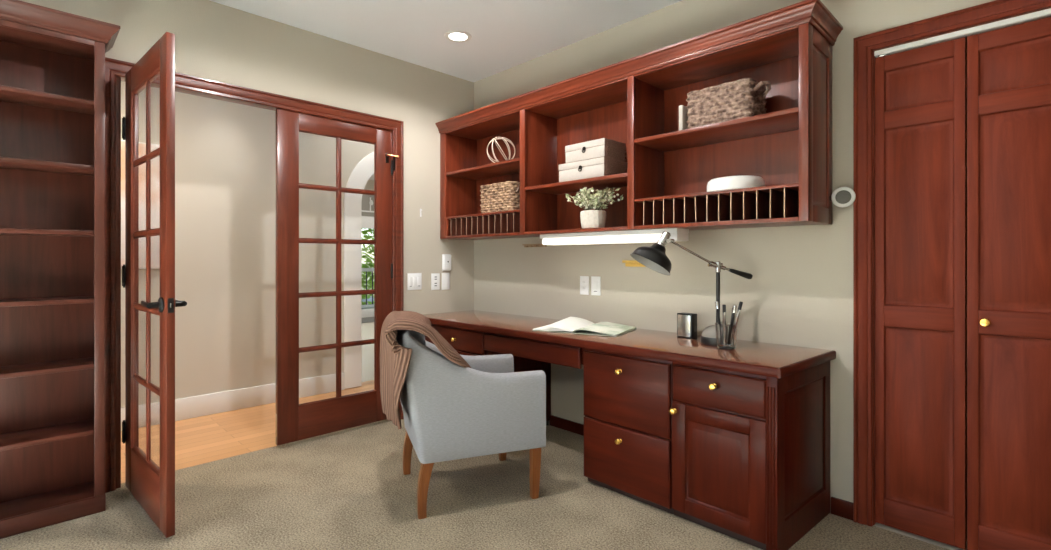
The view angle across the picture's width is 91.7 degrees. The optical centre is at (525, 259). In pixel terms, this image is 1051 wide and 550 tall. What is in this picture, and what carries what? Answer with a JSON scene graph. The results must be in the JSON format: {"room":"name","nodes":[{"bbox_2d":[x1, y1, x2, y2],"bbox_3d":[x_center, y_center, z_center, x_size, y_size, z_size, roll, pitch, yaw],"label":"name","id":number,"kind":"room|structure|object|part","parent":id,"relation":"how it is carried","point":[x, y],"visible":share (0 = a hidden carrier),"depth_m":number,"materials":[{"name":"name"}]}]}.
{"room":"home office","nodes":[
{"label":"home office","id":0,"kind":"room"},
{"bbox_2d":[20,0,473,313],"bbox_3d":[-2.026,-0.147,2.685,4.620,2.605,0.120,0,0,-45],"label":"wall","id":1,"kind":"structure","parent":0,"point":[214,41],"depth_m":3.36,"materials":[{"name":"beige paint"}]},
{"bbox_2d":[122,32,186,537],"bbox_3d":[-1.735,0.103,2.337,0.764,2.064,0.147,0,0,41],"label":"door","id":2,"kind":"structure","parent":1,"relation":"in","point":[151,485],"depth_m":2.31,"materials":[{"name":"brown wood"}]},
{"bbox_3d":[-1.718,-0.871,2.322,0.506,0.117,0.031,0,0,41],"label":"rail","id":3,"kind":"part","parent":2,"relation":"part of","materials":[{"name":"brown wood"}]},
{"bbox_3d":[-1.718,1.026,2.322,0.506,0.217,0.031,0,0,41],"label":"rail","id":4,"kind":"part","parent":2,"relation":"part of","materials":[{"name":"brown wood"}]},
{"bbox_3d":[-1.563,0.188,2.127,0.156,0.064,0.058,0,0,41],"label":"lever handle","id":5,"kind":"part","parent":2,"relation":"part of","materials":[{"name":"black metal"}]},
{"bbox_3d":[-1.452,0.188,2.088,0.003,0.060,0.021,0,0,41],"label":"latch plate","id":6,"kind":"part","parent":2,"relation":"part of","materials":[{"name":"black metal"}]},
{"bbox_3d":[-1.504,0.188,2.194,0.156,0.064,0.058,0,0,41],"label":"lever handle","id":7,"kind":"part","parent":2,"relation":"part of","materials":[{"name":"black metal"}]},
{"bbox_2d":[105,57,403,492],"bbox_3d":[-1.542,0.077,3.144,1.713,2.156,0.144,0,0,-45],"label":"door frame","id":8,"kind":"structure","parent":1,"relation":"attached to","point":[114,68],"depth_m":2.58,"materials":[{"name":"brown wood"}]},
{"bbox_2d":[276,108,392,445],"bbox_3d":[-1.240,0.103,3.388,0.784,2.064,0.050,0,0,-45],"label":"door","id":9,"kind":"structure","parent":1,"relation":"in","point":[295,421],"depth_m":3.29,"materials":[{"name":"brown wood"}]},
{"bbox_3d":[-1.244,-0.871,3.395,0.531,0.117,0.035,0,0,-45],"label":"rail","id":10,"kind":"part","parent":9,"relation":"part of","materials":[{"name":"brown wood"}]},
{"bbox_3d":[-1.244,1.026,3.395,0.531,0.217,0.035,0,0,-45],"label":"rail","id":11,"kind":"part","parent":9,"relation":"part of","materials":[{"name":"brown wood"}]},
{"bbox_2d":[386,153,398,170],"bbox_3d":[-0.948,-0.695,3.633,0.094,0.120,0.025,0,0,-26],"label":"security latch","id":12,"kind":"object","parent":9,"relation":"attached to","point":[387,154],"visible":1,"depth_m":3.63,"materials":[{"name":"brown metal"}]},
{"bbox_2d":[408,273,421,289],"bbox_3d":[-0.821,0.163,3.780,0.118,0.124,0.009,0,0,-45],"label":"switch plate","id":13,"kind":"object","parent":1,"relation":"attached to","point":[414,279],"visible":1,"depth_m":3.78,"materials":[{"name":"white plastic"}]},
{"bbox_2d":[431,273,439,289],"bbox_3d":[-0.690,0.169,3.910,0.074,0.126,0.006,0,0,-45],"label":"data plate","id":14,"kind":"object","parent":1,"relation":"attached to","point":[435,277],"visible":1,"depth_m":3.91,"materials":[{"name":"white plastic"}]},
{"bbox_2d":[442,273,449,289],"bbox_3d":[-0.623,0.170,3.977,0.072,0.130,0.006,0,0,-45],"label":"blank plate","id":15,"kind":"object","parent":1,"relation":"attached to","point":[445,276],"visible":1,"depth_m":3.97,"materials":[{"name":"white plastic"}]},
{"bbox_2d":[442,254,450,270],"bbox_3d":[-0.611,0.023,3.976,0.076,0.128,0.024,0,0,-45],"label":"wall sensor","id":16,"kind":"object","parent":1,"relation":"attached to","point":[446,258],"visible":1,"depth_m":3.96,"materials":[{"name":"white plastic"}]},
{"bbox_2d":[121,81,373,407],"bbox_3d":[-1.007,-0.220,5.272,9.700,2.750,0.140,0,0,-45],"label":"wall","id":17,"kind":"structure","parent":0,"point":[225,152],"depth_m":3.94,"materials":[{"name":"beige paint"}]},
{"bbox_2d":[121,140,159,268],"bbox_3d":[-2.887,-0.372,3.304,0.880,0.875,0.029,0,0,-45],"label":"canvas","id":18,"kind":"object","parent":17,"relation":"attached to","point":[155,162],"visible":0.11,"depth_m":3.53,"materials":[{"name":"white paint"}]},
{"bbox_2d":[121,372,344,430],"bbox_3d":[-2.979,1.085,3.223,3.815,0.156,0.016,0,0,-45],"label":"baseboard","id":19,"kind":"structure","parent":17,"relation":"attached to","point":[219,402],"depth_m":3.92,"materials":[{"name":"white paint"}]},
{"bbox_2d":[344,152,373,388],"bbox_3d":[-1.200,0.032,4.971,1.174,2.247,0.021,0,0,-45],"label":"trim","id":20,"kind":"structure","parent":17,"relation":"attached to","point":[364,169],"depth_m":4.62,"materials":[{"name":"white paint"}]},
{"bbox_2d":[364,180,373,190],"bbox_3d":[-4.555,-0.220,8.879,9.700,2.750,0.100,0,0,-45],"label":"wall","id":21,"kind":"structure","parent":0,"point":[369,185],"depth_m":10.22,"materials":[{"name":"beige paint"}]},
{"bbox_2d":[362,194,373,317],"bbox_3d":[-2.961,-0.095,10.360,1.130,2.500,0.145,0,0,-45],"label":"door","id":22,"kind":"structure","parent":21,"relation":"in","point":[367,200],"depth_m":10.20,"materials":[{"name":"white paint"}]},
{"bbox_3d":[-2.978,-1.105,10.378,1.130,0.480,0.035,0,0,-45],"label":"transom panel","id":23,"kind":"part","parent":22,"relation":"part of","materials":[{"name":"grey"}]},
{"bbox_2d":[210,0,681,81],"bbox_3d":[-0.449,-1.500,0.996,4.740,0.100,4.740,0,0,-45],"label":"ceiling","id":24,"kind":"structure","parent":0,"point":[506,34],"depth_m":3.15,"materials":[{"name":"white paint"}]},
{"bbox_2d":[444,30,471,41],"bbox_3d":[-0.438,-1.447,3.312,0.176,0.006,0.176,0,0,-45],"label":"recessed light","id":25,"kind":"object","parent":24,"relation":"in","point":[454,35],"visible":1,"depth_m":3.31,"materials":[{"name":"white paint"}]},
{"bbox_2d":[0,322,948,549],"bbox_3d":[-0.909,1.185,5.172,9.700,0.060,11.100,0,0,-45],"label":"floor","id":26,"kind":"structure","parent":0,"point":[346,489],"depth_m":2.38,"materials":[{"name":"carpet"}]},
{"bbox_2d":[0,0,119,538],"bbox_3d":[-2.329,0.041,2.093,1.018,2.228,0.300,0,0,-45],"label":"bookcase","id":27,"kind":"object","parent":26,"relation":"on","point":[52,61],"visible":1,"depth_m":2.33,"materials":[{"name":"brown wood"}]},
{"bbox_3d":[-2.349,0.789,2.114,0.882,0.020,0.214,0,0,-45],"label":"shelf","id":28,"kind":"part","parent":27,"relation":"part of","materials":[{"name":"brown wood"}]},
{"bbox_3d":[-2.349,0.488,2.114,0.882,0.020,0.214,0,0,-45],"label":"shelf","id":29,"kind":"part","parent":27,"relation":"part of","materials":[{"name":"brown wood"}]},
{"bbox_3d":[-2.349,0.188,2.114,0.882,0.020,0.214,0,0,-45],"label":"shelf","id":30,"kind":"part","parent":27,"relation":"part of","materials":[{"name":"brown wood"}]},
{"bbox_3d":[-2.349,-0.121,2.114,0.882,0.020,0.214,0,0,-45],"label":"shelf","id":31,"kind":"part","parent":27,"relation":"part of","materials":[{"name":"brown wood"}]},
{"bbox_3d":[-2.349,-0.419,2.114,0.882,0.020,0.214,0,0,-45],"label":"shelf","id":32,"kind":"part","parent":27,"relation":"part of","materials":[{"name":"brown wood"}]},
{"bbox_3d":[-2.349,-0.717,2.114,0.882,0.020,0.214,0,0,-45],"label":"shelf","id":33,"kind":"part","parent":27,"relation":"part of","materials":[{"name":"brown wood"}]},
{"bbox_3d":[-2.428,0.040,2.194,0.882,2.110,0.012,0,0,-45],"label":"panel","id":34,"kind":"part","parent":27,"relation":"part of","materials":[{"name":"brown wood"}]},
{"bbox_3d":[-2.329,-1.034,2.093,1.018,0.078,0.300,0,0,-45],"label":"crown moulding","id":35,"kind":"part","parent":27,"relation":"part of","materials":[{"name":"brown wood"}]},
{"bbox_2d":[362,317,373,322],"bbox_3d":[-2.767,1.155,10.021,1.350,0.013,0.720,0,0,-45],"label":"door mat","id":36,"kind":"object","parent":26,"relation":"on","point":[365,319],"visible":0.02,"depth_m":9.77,"materials":[{"name":"grey"}]},
{"bbox_2d":[396,330,545,518],"bbox_3d":[-0.323,0.729,2.596,0.692,0.848,0.553,0,0,-21],"label":"armchair","id":37,"kind":"object","parent":26,"relation":"on","point":[452,411],"visible":0.89,"depth_m":2.33,"materials":[{"name":"grey fabric"}]},
{"bbox_3d":[-0.620,1.023,2.750,0.079,0.260,0.053,0,0,-21],"label":"leg","id":38,"kind":"part","parent":37,"relation":"part of","materials":[{"name":"brown wood"}]},
{"bbox_2d":[380,311,470,428],"bbox_3d":[-0.421,0.519,2.475,0.534,0.522,0.480,0,0,-19],"label":"throw blanket","id":39,"kind":"object","parent":37,"relation":"on","point":[395,358],"visible":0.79,"depth_m":2.27,"materials":[{"name":"brown fabric"}]},
{"bbox_3d":[-0.448,1.023,2.295,0.079,0.260,0.050,0,0,-21],"label":"leg","id":40,"kind":"part","parent":37,"relation":"part of","materials":[{"name":"brown wood"}]},
{"bbox_3d":[-0.127,1.023,2.941,0.046,0.260,0.045,0,0,-21],"label":"leg","id":41,"kind":"part","parent":37,"relation":"part of","materials":[{"name":"brown wood"}]},
{"bbox_3d":[0.048,1.023,2.478,0.046,0.260,0.045,0,0,-21],"label":"leg","id":42,"kind":"part","parent":37,"relation":"part of","materials":[{"name":"brown wood"}]},
{"bbox_2d":[425,324,550,425],"bbox_3d":[-0.332,0.804,3.661,0.588,0.702,0.856,0,0,-45],"label":"drawer pedestal","id":43,"kind":"object","parent":26,"relation":"on","point":[468,342],"visible":0.22,"depth_m":3.40,"materials":[{"name":"brown wood"}]},
{"bbox_3d":[-0.518,0.536,3.490,0.019,0.142,0.723,0,0,-45],"label":"drawer","id":44,"kind":"part","parent":43,"relation":"part of","materials":[{"name":"brown wood"}]},
{"bbox_3d":[-0.498,0.786,3.498,0.021,0.667,0.856,0,0,-45],"label":"frame","id":45,"kind":"part","parent":43,"relation":"part of","materials":[{"name":"brown wood"}]},
{"bbox_3d":[-0.518,0.735,3.490,0.019,0.240,0.723,0,0,-45],"label":"drawer","id":46,"kind":"part","parent":43,"relation":"part of","materials":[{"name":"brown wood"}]},
{"bbox_2d":[422,310,835,377],"bbox_3d":[0.286,0.493,3.040,0.584,0.160,2.612,0,0,-45],"label":"countertop","id":47,"kind":"structure","parent":43,"relation":"on","point":[752,357],"depth_m":2.63,"materials":[{"name":"brown wood"}]},
{"bbox_3d":[0.052,0.513,2.974,0.110,0.120,0.802,0,0,-45],"label":"drawer apron","id":48,"kind":"part","parent":47,"relation":"part of","materials":[{"name":"brown wood"}]},
{"bbox_2d":[533,317,636,336],"bbox_3d":[0.350,0.387,2.996,0.510,0.048,0.371,0,0,29],"label":"open magazine","id":49,"kind":"object","parent":47,"relation":"on","point":[575,325],"visible":1,"depth_m":2.93,"materials":[{"name":"white paper"}]},
{"bbox_2d":[677,312,696,338],"bbox_3d":[0.856,0.349,2.704,0.059,0.128,0.088,0,0,-41],"label":"cup","id":50,"kind":"object","parent":47,"relation":"on","point":[686,322],"visible":1,"depth_m":2.68,"materials":[{"name":"silver metal"}]},
{"bbox_2d":[630,231,752,345],"bbox_3d":[0.814,0.136,2.491,0.592,0.554,0.214,0,0,6],"label":"desk lamp","id":51,"kind":"object","parent":47,"relation":"on","point":[654,257],"visible":0.89,"depth_m":2.49,"materials":[{"name":"black metal"}]},
{"bbox_3d":[0.615,-0.001,2.513,0.201,0.160,0.206,0,0,-45],"label":"lamp shade","id":52,"kind":"part","parent":51,"relation":"part of","materials":[{"name":"black metal"}]},
{"bbox_2d":[656,231,674,246],"bbox_3d":[0.686,-0.096,2.515,0.071,0.089,0.083,0,0,-45],"label":"socket","id":53,"kind":"object","parent":51,"relation":"attached to","point":[665,238],"depth_m":2.50,"materials":[{"name":"silver metal"}]},
{"bbox_3d":[0.857,-0.019,2.501,0.299,0.153,0.020,0,0,-1],"label":"arm","id":54,"kind":"part","parent":51,"relation":"part of","materials":[{"name":"silver metal"}]},
{"bbox_3d":[1.056,0.071,2.508,0.115,0.053,0.031,0,0,3],"label":"handle","id":55,"kind":"part","parent":51,"relation":"part of","materials":[{"name":"black metal"}]},
{"bbox_2d":[715,322,736,349],"bbox_3d":[0.930,0.354,2.363,0.097,0.116,0.097,0,0,-45],"label":"pencil cup","id":56,"kind":"object","parent":47,"relation":"on","point":[726,334],"visible":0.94,"depth_m":2.33,"materials":[{"name":"clear glass"}]},
{"bbox_2d":[715,301,720,323],"bbox_3d":[0.908,0.294,2.393,0.016,0.195,0.046,0,0,-22],"label":"pen","id":57,"kind":"object","parent":56,"relation":"in","point":[716,302],"visible":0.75,"depth_m":2.40,"materials":[{"name":"black metal"}]},
{"bbox_2d":[722,304,725,324],"bbox_3d":[0.916,0.299,2.345,0.031,0.185,0.017,0,0,-45],"label":"pen","id":58,"kind":"object","parent":56,"relation":"in","point":[723,305],"visible":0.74,"depth_m":2.34,"materials":[{"name":"silver metal"}]},
{"bbox_2d":[730,305,736,324],"bbox_3d":[0.943,0.299,2.329,0.016,0.186,0.049,0,0,-23],"label":"pen","id":59,"kind":"object","parent":56,"relation":"in","point":[734,306],"visible":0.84,"depth_m":2.32,"materials":[{"name":"black metal"}]},
{"bbox_2d":[734,301,742,324],"bbox_3d":[0.967,0.291,2.339,0.017,0.200,0.058,0,0,-45],"label":"pen","id":60,"kind":"object","parent":56,"relation":"in","point":[740,302],"visible":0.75,"depth_m":2.33,"materials":[{"name":"silver metal"}]},
{"bbox_2d":[584,348,673,513],"bbox_3d":[0.659,0.804,2.653,0.588,0.702,0.504,0,0,-45],"label":"file cabinet","id":61,"kind":"object","parent":26,"relation":"on","point":[628,399],"visible":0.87,"depth_m":2.45,"materials":[{"name":"brown wood"}]},
{"bbox_3d":[0.450,0.881,2.469,0.032,0.031,0.031,0,0,-45],"label":"knob","id":62,"kind":"part","parent":61,"relation":"part of","materials":[{"name":"gold metal"}]},
{"bbox_3d":[0.450,0.543,2.469,0.032,0.031,0.031,0,0,-45],"label":"knob","id":63,"kind":"part","parent":61,"relation":"part of","materials":[{"name":"gold metal"}]},
{"bbox_3d":[0.479,0.972,2.476,0.019,0.307,0.496,0,0,-45],"label":"drawer","id":64,"kind":"part","parent":61,"relation":"part of","materials":[{"name":"brown wood"}]},
{"bbox_3d":[0.479,0.641,2.476,0.019,0.337,0.496,0,0,-45],"label":"drawer","id":65,"kind":"part","parent":61,"relation":"part of","materials":[{"name":"brown wood"}]},
{"bbox_2d":[669,361,829,549],"bbox_3d":[1.010,0.804,2.297,0.589,0.702,0.491,0,0,-45],"label":"base cabinet","id":66,"kind":"object","parent":26,"relation":"on","point":[751,452],"visible":0.96,"depth_m":2.12,"materials":[{"name":"brown wood"}]},
{"bbox_3d":[0.655,0.673,2.261,0.032,0.031,0.031,0,0,-45],"label":"knob","id":67,"kind":"part","parent":66,"relation":"part of","materials":[{"name":"gold metal"}]},
{"bbox_3d":[0.783,0.531,2.130,0.032,0.031,0.031,0,0,-45],"label":"knob","id":68,"kind":"part","parent":66,"relation":"part of","materials":[{"name":"gold metal"}]},
{"bbox_3d":[0.805,0.876,2.145,0.017,0.358,0.284,0,0,-45],"label":"raised panel","id":69,"kind":"part","parent":66,"relation":"part of","materials":[{"name":"brown wood"}]},
{"bbox_3d":[0.805,0.876,2.145,0.019,0.478,0.404,0,0,-45],"label":"door","id":70,"kind":"part","parent":66,"relation":"part of","materials":[{"name":"brown wood"}]},
{"bbox_3d":[0.805,0.550,2.145,0.019,0.154,0.404,0,0,-45],"label":"drawer","id":71,"kind":"part","parent":66,"relation":"part of","materials":[{"name":"brown wood"}]},
{"bbox_3d":[1.176,0.804,2.156,0.552,0.702,0.020,0,0,-41],"label":"panel","id":72,"kind":"part","parent":66,"relation":"part of","materials":[{"name":"brown wood"}]},
{"bbox_2d":[474,0,1048,549],"bbox_3d":[1.387,-0.147,2.801,0.650,2.705,4.500,0,0,-45],"label":"wall","id":73,"kind":"structure","parent":0,"point":[799,292],"depth_m":2.68,"materials":[{"name":"beige paint"}]},
{"bbox_2d":[522,244,546,246],"bbox_3d":[0.068,-0.100,3.657,0.029,0.022,0.230,0,0,-45],"label":"strip","id":74,"kind":"object","parent":73,"relation":"attached to","point":[525,245],"visible":0.87,"depth_m":3.65,"materials":[{"name":"brown wood"}]},
{"bbox_2d":[550,415,583,435],"bbox_3d":[0.441,1.120,3.288,0.016,0.070,0.760,0,0,-45],"label":"baseboard","id":75,"kind":"structure","parent":73,"relation":"attached to","point":[578,428],"depth_m":3.44,"materials":[{"name":"brown wood"}]},
{"bbox_2d":[580,276,588,294],"bbox_3d":[0.386,0.170,3.349,0.008,0.122,0.072,0,0,-45],"label":"wall outlet","id":76,"kind":"object","parent":73,"relation":"attached to","point":[584,280],"visible":1,"depth_m":3.34,"materials":[{"name":"white plastic"}]},
{"bbox_2d":[591,276,600,295],"bbox_3d":[0.452,0.170,3.282,0.010,0.122,0.072,0,0,-45],"label":"light switch","id":77,"kind":"object","parent":73,"relation":"attached to","point":[595,280],"visible":1,"depth_m":3.28,"materials":[{"name":"white plastic"}]},
{"bbox_2d":[622,260,645,266],"bbox_3d":[0.678,0.024,3.036,0.029,0.038,0.228,0,0,-45],"label":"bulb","id":78,"kind":"object","parent":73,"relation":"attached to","point":[628,263],"visible":0.5,"depth_m":3.07,"materials":[{"name":"yellow glass"}]},
{"bbox_2d":[435,0,842,239],"bbox_3d":[0.369,-0.603,3.103,0.377,0.888,2.639,0,0,-45],"label":"upper cabinet","id":79,"kind":"object","parent":73,"relation":"attached to","point":[635,102],"visible":1,"depth_m":2.70,"materials":[{"name":"brown wood"}]},
{"bbox_3d":[-0.517,-0.572,4.048,0.313,0.826,0.048,0,0,-45],"label":"panel","id":80,"kind":"part","parent":79,"relation":"part of","materials":[{"name":"brown wood"}]},
{"bbox_2d":[446,158,519,179],"bbox_3d":[-0.213,-0.653,3.720,0.319,0.020,0.846,0,0,-45],"label":"shelf","id":81,"kind":"object","parent":79,"relation":"attached to","point":[508,168],"depth_m":3.77,"materials":[{"name":"brown wood"}]},
{"bbox_2d":[447,210,519,218],"bbox_3d":[-0.213,-0.318,3.720,0.319,0.014,0.846,0,0,-45],"label":"shelf","id":82,"kind":"object","parent":79,"relation":"attached to","point":[511,213],"depth_m":3.57,"materials":[{"name":"brown wood"}]},
{"bbox_2d":[480,181,519,212],"bbox_3d":[-0.132,-0.430,3.618,0.222,0.206,0.378,0,0,-45],"label":"woven basket","id":83,"kind":"object","parent":79,"relation":"on","point":[502,196],"visible":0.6,"depth_m":3.51,"materials":[{"name":"beige wicker"}]},
{"bbox_2d":[487,136,514,162],"bbox_3d":[-0.173,-0.768,3.603,0.185,0.202,0.201,0,0,-31],"label":"sphere","id":84,"kind":"object","parent":79,"relation":"on","point":[497,137],"visible":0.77,"depth_m":3.58,"materials":[{"name":"beige metal"}]},
{"bbox_2d":[525,173,626,194],"bbox_3d":[0.385,-0.455,3.112,0.319,0.020,0.799,0,0,-45],"label":"shelf","id":85,"kind":"object","parent":79,"relation":"attached to","point":[617,181],"depth_m":3.11,"materials":[{"name":"brown wood"}]},
{"bbox_2d":[559,157,626,181],"bbox_3d":[0.405,-0.524,3.086,0.241,0.118,0.348,0,0,-45],"label":"storage box","id":86,"kind":"object","parent":79,"relation":"on","point":[601,166],"visible":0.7,"depth_m":2.98,"materials":[{"name":"white cardboard"}]},
{"bbox_3d":[0.326,-0.524,3.010,0.008,0.115,0.345,0,0,-45],"label":"panel","id":87,"kind":"part","parent":86,"relation":"part of","materials":[{"name":"white cardboard"}]},
{"bbox_2d":[565,138,625,162],"bbox_3d":[0.417,-0.637,3.066,0.217,0.107,0.298,0,0,-45],"label":"storage box","id":88,"kind":"object","parent":86,"relation":"on","point":[603,147],"visible":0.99,"depth_m":2.98,"materials":[{"name":"white cardboard"}]},
{"bbox_3d":[0.347,-0.638,2.999,0.008,0.104,0.296,0,0,-45],"label":"panel","id":89,"kind":"part","parent":88,"relation":"part of","materials":[{"name":"white cardboard"}]},
{"bbox_3d":[0.419,-0.672,3.070,0.203,0.038,0.296,0,0,-45],"label":"lid","id":90,"kind":"part","parent":88,"relation":"part of","materials":[{"name":"white cardboard"}]},
{"bbox_3d":[0.408,-0.564,3.091,0.230,0.038,0.345,0,0,-45],"label":"lid","id":91,"kind":"part","parent":86,"relation":"part of","materials":[{"name":"white cardboard"}]},
{"bbox_2d":[566,186,622,228],"bbox_3d":[0.392,-0.306,2.985,0.295,0.253,0.353,0,0,-45],"label":"potted plant","id":92,"kind":"object","parent":79,"relation":"on","point":[589,218],"visible":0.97,"depth_m":2.95,"materials":[{"name":"green plant"}]},
{"bbox_2d":[540,228,688,244],"bbox_3d":[0.469,-0.125,2.940,0.125,0.066,0.955,0,0,-45],"label":"light","id":93,"kind":"object","parent":79,"relation":"attached to","point":[678,234],"visible":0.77,"depth_m":2.83,"materials":[{"name":"white plastic"}]},
{"bbox_2d":[542,234,661,244],"bbox_3d":[0.442,-0.113,2.966,0.117,0.042,0.850,0,0,-45],"label":"diffuser","id":94,"kind":"object","parent":93,"relation":"attached to","point":[548,239],"depth_m":2.93,"materials":[{"name":"white plastic"}]},
{"bbox_3d":[0.481,-0.573,3.250,0.011,0.788,2.582,0,0,-45],"label":"panel","id":95,"kind":"part","parent":79,"relation":"part of","materials":[{"name":"brown wood"}]},
{"bbox_3d":[0.369,-1.010,3.103,0.377,0.074,2.639,0,0,-45],"label":"crown moulding","id":96,"kind":"part","parent":79,"relation":"part of","materials":[{"name":"brown wood"}]},
{"bbox_2d":[679,105,687,129],"bbox_3d":[0.817,-0.703,2.589,0.120,0.134,0.020,0,0,-45],"label":"book","id":97,"kind":"object","parent":79,"relation":"on","point":[683,110],"visible":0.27,"depth_m":2.55,"materials":[{"name":"white paper"}]},
{"bbox_2d":[634,183,798,202],"bbox_3d":[0.967,-0.312,2.521,0.319,0.014,0.813,0,0,-45],"label":"shelf","id":98,"kind":"object","parent":79,"relation":"attached to","point":[793,188],"depth_m":2.37,"materials":[{"name":"brown wood"}]},
{"bbox_2d":[634,107,798,151],"bbox_3d":[0.967,-0.625,2.521,0.319,0.020,0.813,0,0,-45],"label":"shelf","id":99,"kind":"object","parent":79,"relation":"attached to","point":[781,123],"depth_m":2.49,"materials":[{"name":"brown wood"}]},
{"bbox_2d":[686,78,771,128],"bbox_3d":[0.993,-0.733,2.475,0.226,0.192,0.374,0,0,-45],"label":"woven basket","id":100,"kind":"object","parent":79,"relation":"on","point":[744,97],"visible":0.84,"depth_m":2.39,"materials":[{"name":"brown wicker"}]},
{"bbox_3d":[1.104,-0.795,2.362,0.128,0.054,0.058,0,0,-45],"label":"handle","id":101,"kind":"part","parent":100,"relation":"part of","materials":[{"name":"brown wicker"}]},
{"bbox_2d":[707,175,764,191],"bbox_3d":[1.009,-0.355,2.451,0.260,0.070,0.260,0,0,-45],"label":"bowl","id":102,"kind":"object","parent":79,"relation":"on","point":[743,181],"visible":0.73,"depth_m":2.34,"materials":[{"name":"white ceramic"}]},
{"bbox_3d":[1.266,-0.582,2.221,0.333,0.846,0.038,0,0,-45],"label":"panel","id":103,"kind":"part","parent":79,"relation":"part of","materials":[{"name":"brown wood"}]},
{"bbox_2d":[831,497,852,520],"bbox_3d":[1.425,1.117,2.288,0.016,0.075,0.095,0,0,-45],"label":"baseboard","id":104,"kind":"structure","parent":73,"relation":"attached to","point":[839,507],"depth_m":2.29,"materials":[{"name":"brown wood"}]},
{"bbox_2d":[829,187,855,206],"bbox_3d":[1.411,-0.276,2.269,0.058,0.092,0.100,0,0,-45],"label":"fire alarm","id":105,"kind":"object","parent":73,"relation":"attached to","point":[842,196],"visible":1,"depth_m":2.25,"materials":[{"name":"white plastic"}]},
{"bbox_2d":[835,190,850,203],"bbox_3d":[1.403,-0.276,2.252,0.060,0.060,0.011,0,0,31],"label":"grille","id":106,"kind":"object","parent":105,"relation":"attached to","point":[841,196],"depth_m":2.25,"materials":[{"name":"grey plastic"}]},
{"bbox_2d":[875,37,965,549],"bbox_3d":[1.634,0.133,2.121,0.032,2.016,0.299,0,0,-45],"label":"door","id":107,"kind":"structure","parent":73,"relation":"in","point":[920,93],"depth_m":2.11,"materials":[{"name":"brown wood"}]},
{"bbox_3d":[1.634,-0.723,2.120,0.029,0.179,0.235,0,0,-45],"label":"raised panel","id":108,"kind":"part","parent":107,"relation":"part of","materials":[{"name":"brown wood"}]},
{"bbox_3d":[1.634,-0.181,2.120,0.029,0.761,0.235,0,0,-45],"label":"raised panel","id":109,"kind":"part","parent":107,"relation":"part of","materials":[{"name":"brown wood"}]},
{"bbox_3d":[1.634,0.658,2.120,0.029,0.747,0.235,0,0,-45],"label":"raised panel","id":110,"kind":"part","parent":107,"relation":"part of","materials":[{"name":"brown wood"}]},
{"bbox_2d":[853,0,1050,526],"bbox_3d":[1.756,0.090,2.031,0.144,2.131,0.747,0,0,-45],"label":"door frame","id":111,"kind":"structure","parent":73,"relation":"attached to","point":[863,46],"depth_m":2.22,"materials":[{"name":"brown wood"}]},
{"bbox_2d":[874,8,1050,57],"bbox_3d":[1.735,-0.887,2.010,0.044,0.029,0.599,0,0,-45],"label":"closet track","id":112,"kind":"object","parent":73,"relation":"attached to","point":[1045,13],"visible":0.98,"depth_m":2.00,"materials":[{"name":"white metal"}]},
{"bbox_2d":[967,17,1050,549],"bbox_3d":[1.834,0.133,1.893,0.066,2.016,0.296,0,0,-45],"label":"door","id":113,"kind":"structure","parent":73,"relation":"in","point":[1009,68],"depth_m":1.92,"materials":[{"name":"brown wood"}]},
{"bbox_3d":[1.757,0.240,1.949,0.034,0.036,0.036,0,0,-45],"label":"knob","id":114,"kind":"part","parent":113,"relation":"part of","materials":[{"name":"gold metal"}]},
{"bbox_3d":[1.846,-0.181,1.905,0.029,0.761,0.232,0,0,-45],"label":"raised panel","id":115,"kind":"part","parent":113,"relation":"part of","materials":[{"name":"brown wood"}]},
{"bbox_3d":[1.846,-0.723,1.905,0.029,0.179,0.232,0,0,-45],"label":"raised panel","id":116,"kind":"part","parent":113,"relation":"part of","materials":[{"name":"brown wood"}]},
{"bbox_3d":[1.846,0.658,1.905,0.029,0.747,0.232,0,0,-45],"label":"raised panel","id":117,"kind":"part","parent":113,"relation":"part of","materials":[{"name":"brown wood"}]},
{"label":"outside","id":118,"kind":"structure","parent":0,"visible":0},
{"bbox_2d":[362,297,373,308],"bbox_3d":[-4.343,1.240,13.156,11.000,0.070,5.700,0,0,-45],"label":"deck","id":119,"kind":"object","parent":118,"point":[370,298],"depth_m":14.63,"materials":[{"name":"grey wood"}]},
{"bbox_2d":[362,268,373,307],"bbox_3d":[-3.755,0.645,11.560,4.400,0.900,0.080,0,0,-45],"label":"deck railing","id":120,"kind":"object","parent":119,"relation":"on","point":[366,270],"visible":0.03,"depth_m":11.66,"materials":[{"name":"white paint"}]},
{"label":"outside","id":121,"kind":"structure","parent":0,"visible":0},
{"bbox_2d":[362,228,373,304],"bbox_3d":[-4.426,-0.347,12.854,3.928,3.410,1.910,0,0,-45],"label":"shrub","id":122,"kind":"object","parent":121,"point":[368,261],"visible":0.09,"depth_m":12.79,"materials":[{"name":"green plant"}]}
]}

